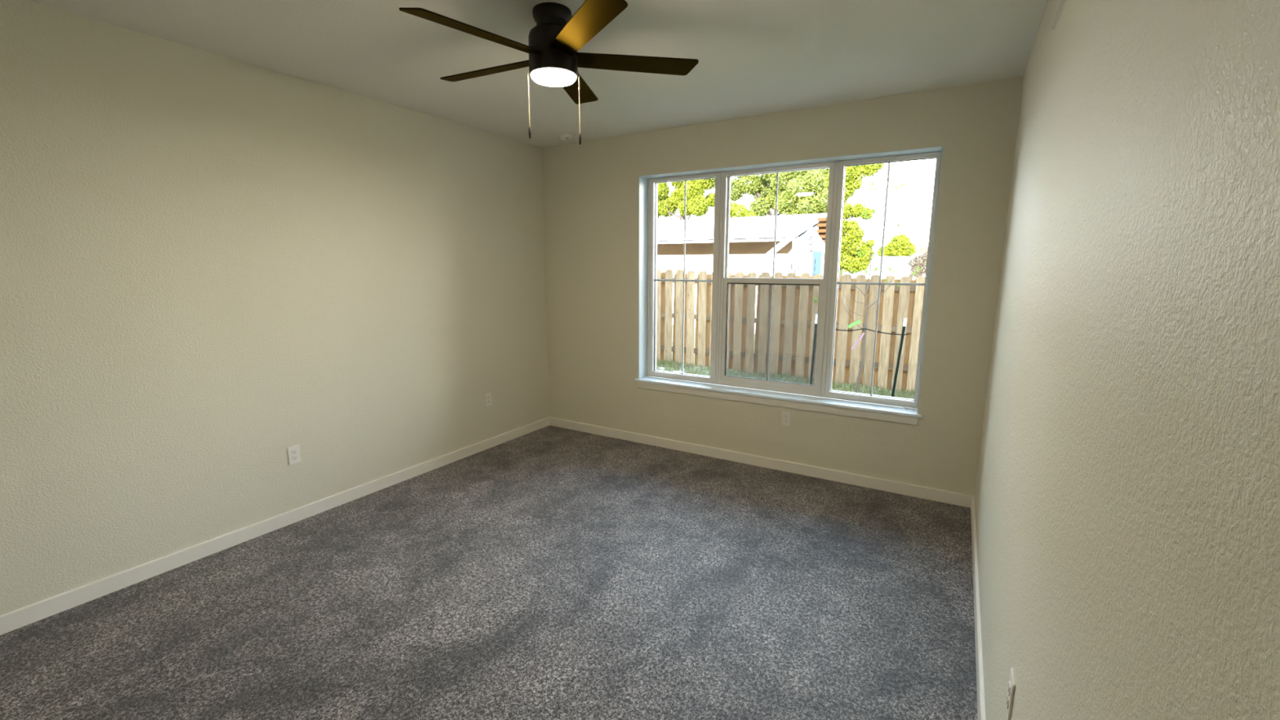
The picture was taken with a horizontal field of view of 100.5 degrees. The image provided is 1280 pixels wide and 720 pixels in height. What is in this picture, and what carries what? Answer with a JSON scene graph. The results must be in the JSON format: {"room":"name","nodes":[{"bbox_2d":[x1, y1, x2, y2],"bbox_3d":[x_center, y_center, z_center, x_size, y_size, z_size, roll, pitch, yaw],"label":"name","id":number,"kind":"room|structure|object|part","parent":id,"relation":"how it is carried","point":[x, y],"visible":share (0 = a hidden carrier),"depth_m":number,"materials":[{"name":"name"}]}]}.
{"room":"empty bedroom","nodes":[
{"label":"empty bedroom","id":0,"kind":"room"},
{"bbox_2d":[0,0,549,615],"bbox_3d":[-2.462,-0.274,2.993,0.200,2.745,5.600,6,12,30],"label":"wall","id":1,"kind":"structure","parent":0,"point":[213,266],"depth_m":2.97,"materials":[{"name":"beige paint"}]},
{"bbox_2d":[0,417,549,635],"bbox_3d":[-2.373,1.045,3.169,0.013,0.085,5.600,6,12,30],"label":"baseboard","id":2,"kind":"structure","parent":1,"relation":"attached to","point":[10,621],"depth_m":3.08,"materials":[{"name":"white paint"}]},
{"bbox_2d":[287,444,301,465],"bbox_3d":[-2.199,0.604,3.389,0.009,0.116,0.072,6,12,30],"label":"wall outlet","id":3,"kind":"object","parent":1,"relation":"attached to","point":[294,452],"visible":1,"depth_m":3.39,"materials":[{"name":"white plastic"}]},
{"bbox_2d":[291,449,297,454],"bbox_3d":[-2.197,0.585,3.384,0.003,0.027,0.035,6,12,30],"label":"receptacle","id":4,"kind":"object","parent":3,"relation":"attached to","point":[293,451],"depth_m":3.38,"materials":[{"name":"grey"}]},
{"bbox_2d":[292,455,297,460],"bbox_3d":[-2.197,0.623,3.391,0.003,0.027,0.035,6,12,30],"label":"receptacle","id":5,"kind":"object","parent":3,"relation":"attached to","point":[294,457],"depth_m":3.39,"materials":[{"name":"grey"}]},
{"bbox_2d":[484,392,492,406],"bbox_3d":[-1.358,0.354,4.777,0.009,0.116,0.072,6,12,30],"label":"wall outlet","id":6,"kind":"object","parent":1,"relation":"attached to","point":[487,396],"visible":1,"depth_m":4.77,"materials":[{"name":"white plastic"}]},
{"bbox_2d":[0,425,977,719],"bbox_3d":[-0.817,1.418,2.173,4.157,0.300,5.800,6,12,30],"label":"floor","id":7,"kind":"structure","parent":0,"point":[549,572],"depth_m":2.56,"materials":[{"name":"carpet"}]},
{"bbox_2d":[28,0,1047,146],"bbox_3d":[-0.811,-1.507,1.661,4.157,0.150,5.800,6,12,30],"label":"ceiling","id":8,"kind":"structure","parent":0,"point":[755,57],"depth_m":2.79,"materials":[{"name":"white paint"}]},
{"bbox_2d":[399,0,698,144],"bbox_3d":[-0.435,-1.285,2.449,1.242,0.559,1.274,6,12,30],"label":"ceiling fan","id":9,"kind":"object","parent":8,"relation":"hanging from","point":[557,37],"visible":1,"depth_m":2.33,"materials":[{"name":"brown metal"}]},
{"bbox_3d":[-0.654,-1.320,2.146,0.128,0.006,0.582,25,24,39],"label":"fan blade","id":10,"kind":"part","parent":9,"relation":"part of","materials":[{"name":"brown wood"}]},
{"bbox_3d":[-0.731,-1.395,2.574,0.582,0.006,0.128,5,23,26],"label":"fan blade","id":11,"kind":"part","parent":9,"relation":"part of","materials":[{"name":"black wood"}]},
{"bbox_3d":[-0.505,-1.194,2.425,0.009,0.251,0.008,6,12,30],"label":"pull chain","id":12,"kind":"part","parent":9,"relation":"part of","materials":[{"name":"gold metal"}]},
{"bbox_3d":[-0.393,-1.280,2.427,0.200,0.030,0.200,6,12,30],"label":"lamp shade","id":13,"kind":"part","parent":9,"relation":"part of","materials":[{"name":"white glass"}]},
{"bbox_3d":[-0.281,-1.188,2.460,0.009,0.274,0.008,6,12,30],"label":"pull chain","id":14,"kind":"part","parent":9,"relation":"part of","materials":[{"name":"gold metal"}]},
{"bbox_3d":[-0.340,-1.430,2.779,0.128,0.006,0.582,-10,8,10],"label":"fan blade","id":15,"kind":"part","parent":9,"relation":"part of","materials":[{"name":"black wood"}]},
{"bbox_3d":[-0.216,-1.308,2.085,0.128,0.006,0.582,8,5,-29],"label":"fan blade","id":16,"kind":"part","parent":9,"relation":"part of","materials":[{"name":"black wood"}]},
{"bbox_3d":[-0.022,-1.377,2.476,0.582,0.006,0.128,-2,-2,-10],"label":"fan blade","id":17,"kind":"part","parent":9,"relation":"part of","materials":[{"name":"brown wood"}]},
{"bbox_2d":[558,133,575,142],"bbox_3d":[-0.637,-1.935,4.654,0.152,0.040,0.152,6,12,30],"label":"smoke detector","id":18,"kind":"object","parent":8,"relation":"attached to","point":[564,137],"visible":1,"depth_m":4.61,"materials":[{"name":"white plastic"}]},
{"bbox_2d":[541,76,1022,495],"bbox_3d":[0.734,-0.452,4.478,4.157,3.195,0.240,6,12,30],"label":"wall","id":19,"kind":"structure","parent":0,"point":[591,188],"depth_m":4.03,"materials":[{"name":"beige paint"}]},
{"bbox_2d":[647,172,722,384],"bbox_3d":[0.389,-0.702,4.718,0.702,1.788,0.083,6,12,30],"label":"window","id":20,"kind":"structure","parent":19,"relation":"in","point":[652,279],"depth_m":4.73,"materials":[{"name":"white plastic"}]},
{"bbox_2d":[655,180,712,373],"bbox_3d":[0.392,-0.711,4.730,0.577,1.692,0.008,6,12,30],"label":"grille","id":21,"kind":"object","parent":20,"relation":"attached to","point":[683,280],"depth_m":4.78,"materials":[{"name":"grey"}]},
{"bbox_2d":[549,417,972,507],"bbox_3d":[0.667,0.802,4.588,3.731,0.085,0.013,6,12,30],"label":"baseboard","id":22,"kind":"structure","parent":19,"relation":"attached to","point":[928,493],"depth_m":4.30,"materials":[{"name":"white paint"}]},
{"bbox_2d":[716,160,835,397],"bbox_3d":[1.075,-0.631,4.321,0.890,1.788,0.093,6,12,30],"label":"window","id":23,"kind":"structure","parent":19,"relation":"in","point":[815,389],"depth_m":4.32,"materials":[{"name":"white plastic"}]},
{"bbox_2d":[766,284,773,379],"bbox_3d":[1.067,-0.225,4.389,0.016,0.793,0.008,6,12,30],"label":"grille","id":24,"kind":"object","parent":23,"relation":"attached to","point":[771,292],"depth_m":4.39,"materials":[{"name":"grey plastic"}]},
{"bbox_3d":[1.065,-0.227,4.380,0.814,0.882,0.028,6,12,30],"label":"sash","id":25,"kind":"part","parent":23,"relation":"part of","materials":[{"name":"white plastic"}]},
{"bbox_2d":[772,173,778,278],"bbox_3d":[1.085,-1.070,4.263,0.012,0.819,0.007,6,12,30],"label":"grille","id":26,"kind":"object","parent":23,"relation":"attached to","point":[777,180],"depth_m":4.26,"materials":[{"name":"grey plastic"}]},
{"bbox_3d":[1.081,-1.054,4.260,0.814,0.857,0.020,6,12,30],"label":"sash","id":27,"kind":"part","parent":23,"relation":"part of","materials":[{"name":"clear glass"}]},
{"bbox_2d":[637,381,917,425],"bbox_3d":[0.967,0.326,4.323,2.294,0.058,0.013,6,12,30],"label":"trim","id":28,"kind":"structure","parent":19,"relation":"attached to","point":[814,407],"depth_m":4.20,"materials":[{"name":"white paint"}]},
{"bbox_2d":[635,376,922,417],"bbox_3d":[1.002,0.278,4.374,2.346,0.020,0.176,6,12,30],"label":"window sill","id":29,"kind":"structure","parent":19,"relation":"attached to","point":[886,409],"depth_m":4.24,"materials":[{"name":"white paint"}]},
{"bbox_2d":[781,410,791,426],"bbox_3d":[1.161,0.464,4.232,0.072,0.116,0.009,6,12,30],"label":"wall outlet","id":30,"kind":"object","parent":19,"relation":"attached to","point":[786,415],"visible":1,"depth_m":4.23,"materials":[{"name":"white plastic"}]},
{"bbox_2d":[638,145,943,413],"bbox_3d":[1.010,-0.615,4.229,2.290,1.788,0.151,6,12,30],"label":"trim","id":31,"kind":"structure","parent":19,"relation":"attached to","point":[643,180],"depth_m":4.66,"materials":[{"name":"white paint"}]},
{"bbox_2d":[821,151,942,408],"bbox_3d":[1.749,-0.559,3.919,0.686,1.788,0.083,6,12,30],"label":"window","id":32,"kind":"structure","parent":19,"relation":"in","point":[840,171],"depth_m":3.94,"materials":[{"name":"white plastic"}]},
{"bbox_2d":[838,162,924,395],"bbox_3d":[1.766,-0.567,3.922,0.586,1.692,0.008,6,12,30],"label":"grille","id":33,"kind":"object","parent":32,"relation":"attached to","point":[879,283],"depth_m":3.93,"materials":[{"name":"grey"}]},
{"bbox_2d":[973,0,1279,719],"bbox_3d":[0.936,0.082,0.997,0.200,2.745,5.600,6,12,30],"label":"wall","id":34,"kind":"structure","parent":0,"point":[1126,495],"depth_m":0.70,"materials":[{"name":"beige paint"}]},
{"bbox_2d":[970,495,985,719],"bbox_3d":[0.842,1.382,1.280,0.013,0.085,5.600,6,12,30],"label":"baseboard","id":35,"kind":"structure","parent":34,"relation":"attached to","point":[979,660],"depth_m":2.35,"materials":[{"name":"white paint"}]},
{"bbox_2d":[1005,666,1015,719],"bbox_3d":[0.955,0.866,1.376,0.009,0.116,0.072,6,12,30],"label":"wall outlet","id":36,"kind":"object","parent":34,"relation":"attached to","point":[1011,683],"visible":1,"depth_m":1.36,"materials":[{"name":"white plastic"}]},
{"bbox_2d":[1005,693,1008,708],"bbox_3d":[0.953,0.884,1.381,0.003,0.027,0.035,6,12,30],"label":"receptacle","id":37,"kind":"object","parent":36,"relation":"attached to","point":[1007,695],"depth_m":1.37,"materials":[{"name":"grey plastic"}]},
{"bbox_2d":[1008,680,1010,695],"bbox_3d":[0.953,0.846,1.374,0.003,0.027,0.035,6,12,30],"label":"receptacle","id":38,"kind":"object","parent":36,"relation":"attached to","point":[1009,682],"depth_m":1.37,"materials":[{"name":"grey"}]},
{"bbox_2d":[1050,0,1066,30],"bbox_3d":[1.401,-1.200,1.768,0.011,0.064,0.360,6,12,30],"label":"air vent","id":39,"kind":"object","parent":34,"relation":"in","point":[1061,2],"visible":1,"depth_m":1.83,"materials":[{"name":"white plastic"}]},
{"label":"outside","id":40,"kind":"structure","parent":0,"visible":0},
{"bbox_3d":[22.196,-5.162,43.885,120.000,0.750,89.700,6,12,30],"label":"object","id":41,"kind":"structure","parent":40,"visible":0},
{"bbox_2d":[657,177,715,221],"bbox_3d":[1.575,-5.856,24.313,4.330,7.508,2.260,4,11,24],"label":"tree","id":42,"kind":"object","parent":41,"relation":"on","point":[698,205],"visible":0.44,"depth_m":23.60,"materials":[{"name":"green plant"}]},
{"bbox_2d":[657,213,826,333],"bbox_3d":[0.120,-3.200,19.231,13.920,3.865,5.620,6,12,30],"label":"house","id":43,"kind":"structure","parent":41,"relation":"on","point":[800,239],"depth_m":15.59,"materials":[{"name":"white paint"}]},
{"bbox_2d":[811,251,822,275],"bbox_3d":[4.495,-2.404,13.559,0.220,0.720,0.006,6,12,30],"label":"print","id":44,"kind":"object","parent":43,"relation":"attached to","point":[816,256],"depth_m":13.55},
{"bbox_2d":[729,200,755,217],"bbox_3d":[3.884,-4.087,21.938,0.944,4.848,1.665,-8,13,-40],"label":"bush","id":45,"kind":"object","parent":41,"relation":"on","point":[735,208],"visible":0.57,"depth_m":21.27,"materials":[{"name":"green plant"}]},
{"bbox_2d":[729,168,829,216],"bbox_3d":[6.127,-5.410,23.035,5.175,7.088,2.792,8,13,39],"label":"tree","id":46,"kind":"object","parent":41,"relation":"on","point":[809,198],"visible":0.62,"depth_m":21.79,"materials":[{"name":"green plant"}]},
{"bbox_2d":[824,163,884,276],"bbox_3d":[7.260,-4.239,18.645,1.150,6.296,1.992,-8,13,-40],"label":"tree","id":47,"kind":"object","parent":41,"relation":"on","point":[852,242],"visible":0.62,"depth_m":18.27,"materials":[{"name":"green plant"}]},
{"bbox_2d":[850,256,909,279],"bbox_3d":[9.807,-3.007,22.037,2.160,2.500,0.800,6,12,30],"label":"shed","id":48,"kind":"object","parent":41,"relation":"on","point":[899,264],"visible":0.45,"depth_m":21.44,"materials":[{"name":"white"}]},
{"bbox_2d":[876,233,916,257],"bbox_3d":[12.903,-4.449,26.994,1.815,3.852,1.331,6,12,30],"label":"tree","id":49,"kind":"object","parent":41,"relation":"on","point":[900,245],"visible":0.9,"depth_m":26.38,"materials":[{"name":"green plant"}]},
{"bbox_2d":[906,251,927,279],"bbox_3d":[11.557,-3.080,22.142,1.006,2.823,0.853,6,12,30],"label":"bush","id":50,"kind":"object","parent":41,"relation":"on","point":[918,260],"visible":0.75,"depth_m":21.88,"materials":[{"name":"brown plant"}]},
{"bbox_2d":[914,245,928,278],"bbox_3d":[15.831,-4.442,27.830,2.900,3.350,2.400,6,12,30],"label":"house","id":51,"kind":"structure","parent":41,"relation":"on","point":[925,249],"depth_m":27.16,"materials":[{"name":"white"}]},
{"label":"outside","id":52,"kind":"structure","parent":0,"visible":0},
{"bbox_2d":[656,324,914,399],"bbox_3d":[2.344,0.460,9.123,12.000,0.978,9.000,6,12,30],"label":"yard","id":53,"kind":"structure","parent":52,"point":[677,365],"depth_m":9.10,"materials":[{"name":"green plant"}]},
{"bbox_2d":[656,269,924,391],"bbox_3d":[2.313,-0.497,8.901,9.525,2.087,0.073,4,11,21],"label":"wooden fence","id":54,"kind":"object","parent":53,"relation":"on","point":[794,309],"visible":0.26,"depth_m":8.79,"materials":[{"name":"brown wood"}]},
{"bbox_3d":[2.300,-0.042,8.985,9.500,0.088,0.038,5,11,21],"label":"rail","id":55,"kind":"part","parent":54,"relation":"part of","materials":[{"name":"brown wood"}]},
{"bbox_3d":[2.301,-0.637,8.881,9.500,0.088,0.038,5,11,21],"label":"rail","id":56,"kind":"part","parent":54,"relation":"part of","materials":[{"name":"brown wood"}]},
{"bbox_3d":[2.302,-1.253,8.773,9.500,0.088,0.038,5,11,21],"label":"rail","id":57,"kind":"part","parent":54,"relation":"part of","materials":[{"name":"brown wood"}]},
{"bbox_2d":[809,314,817,384],"bbox_3d":[2.511,0.055,7.745,0.035,1.435,0.046,8,12,30],"label":"metal stake","id":58,"kind":"object","parent":53,"relation":"on","point":[816,315],"visible":0.59,"depth_m":7.71,"materials":[{"name":"green metal"}]},
{"bbox_2d":[835,328,907,335],"bbox_3d":[3.036,-0.418,7.327,1.181,0.083,0.026,6,12,31],"label":"strap","id":59,"kind":"object","parent":58,"relation":"attached to","point":[862,328],"visible":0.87,"depth_m":7.26,"materials":[{"name":"black rubber"}]},
{"bbox_2d":[813,173,919,392],"bbox_3d":[3.062,-0.862,7.313,1.329,3.285,0.233,5,11,26],"label":"young tree","id":60,"kind":"object","parent":53,"relation":"on","point":[861,175],"visible":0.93,"depth_m":7.25,"materials":[{"name":"brown plant"}]},
{"bbox_2d":[847,319,861,328],"bbox_3d":[2.961,-0.496,7.353,0.180,0.134,0.002,6,12,30],"label":"ribbon","id":61,"kind":"object","parent":60,"relation":"hanging from","point":[858,322],"visible":1,"depth_m":7.35,"materials":[{"name":"green"}]},
{"bbox_2d":[850,333,864,349],"bbox_3d":[3.010,-0.257,7.360,0.163,0.249,0.026,3,10,18],"label":"ribbon","id":62,"kind":"object","parent":60,"relation":"hanging from","point":[863,334],"visible":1,"depth_m":7.36,"materials":[{"name":"pink"}]},
{"bbox_2d":[891,318,906,396],"bbox_3d":[3.464,0.154,7.185,0.136,1.436,0.046,6,12,30],"label":"metal stake","id":63,"kind":"object","parent":53,"relation":"on","point":[904,319],"visible":0.82,"depth_m":7.14,"materials":[{"name":"green metal"}]}
]}

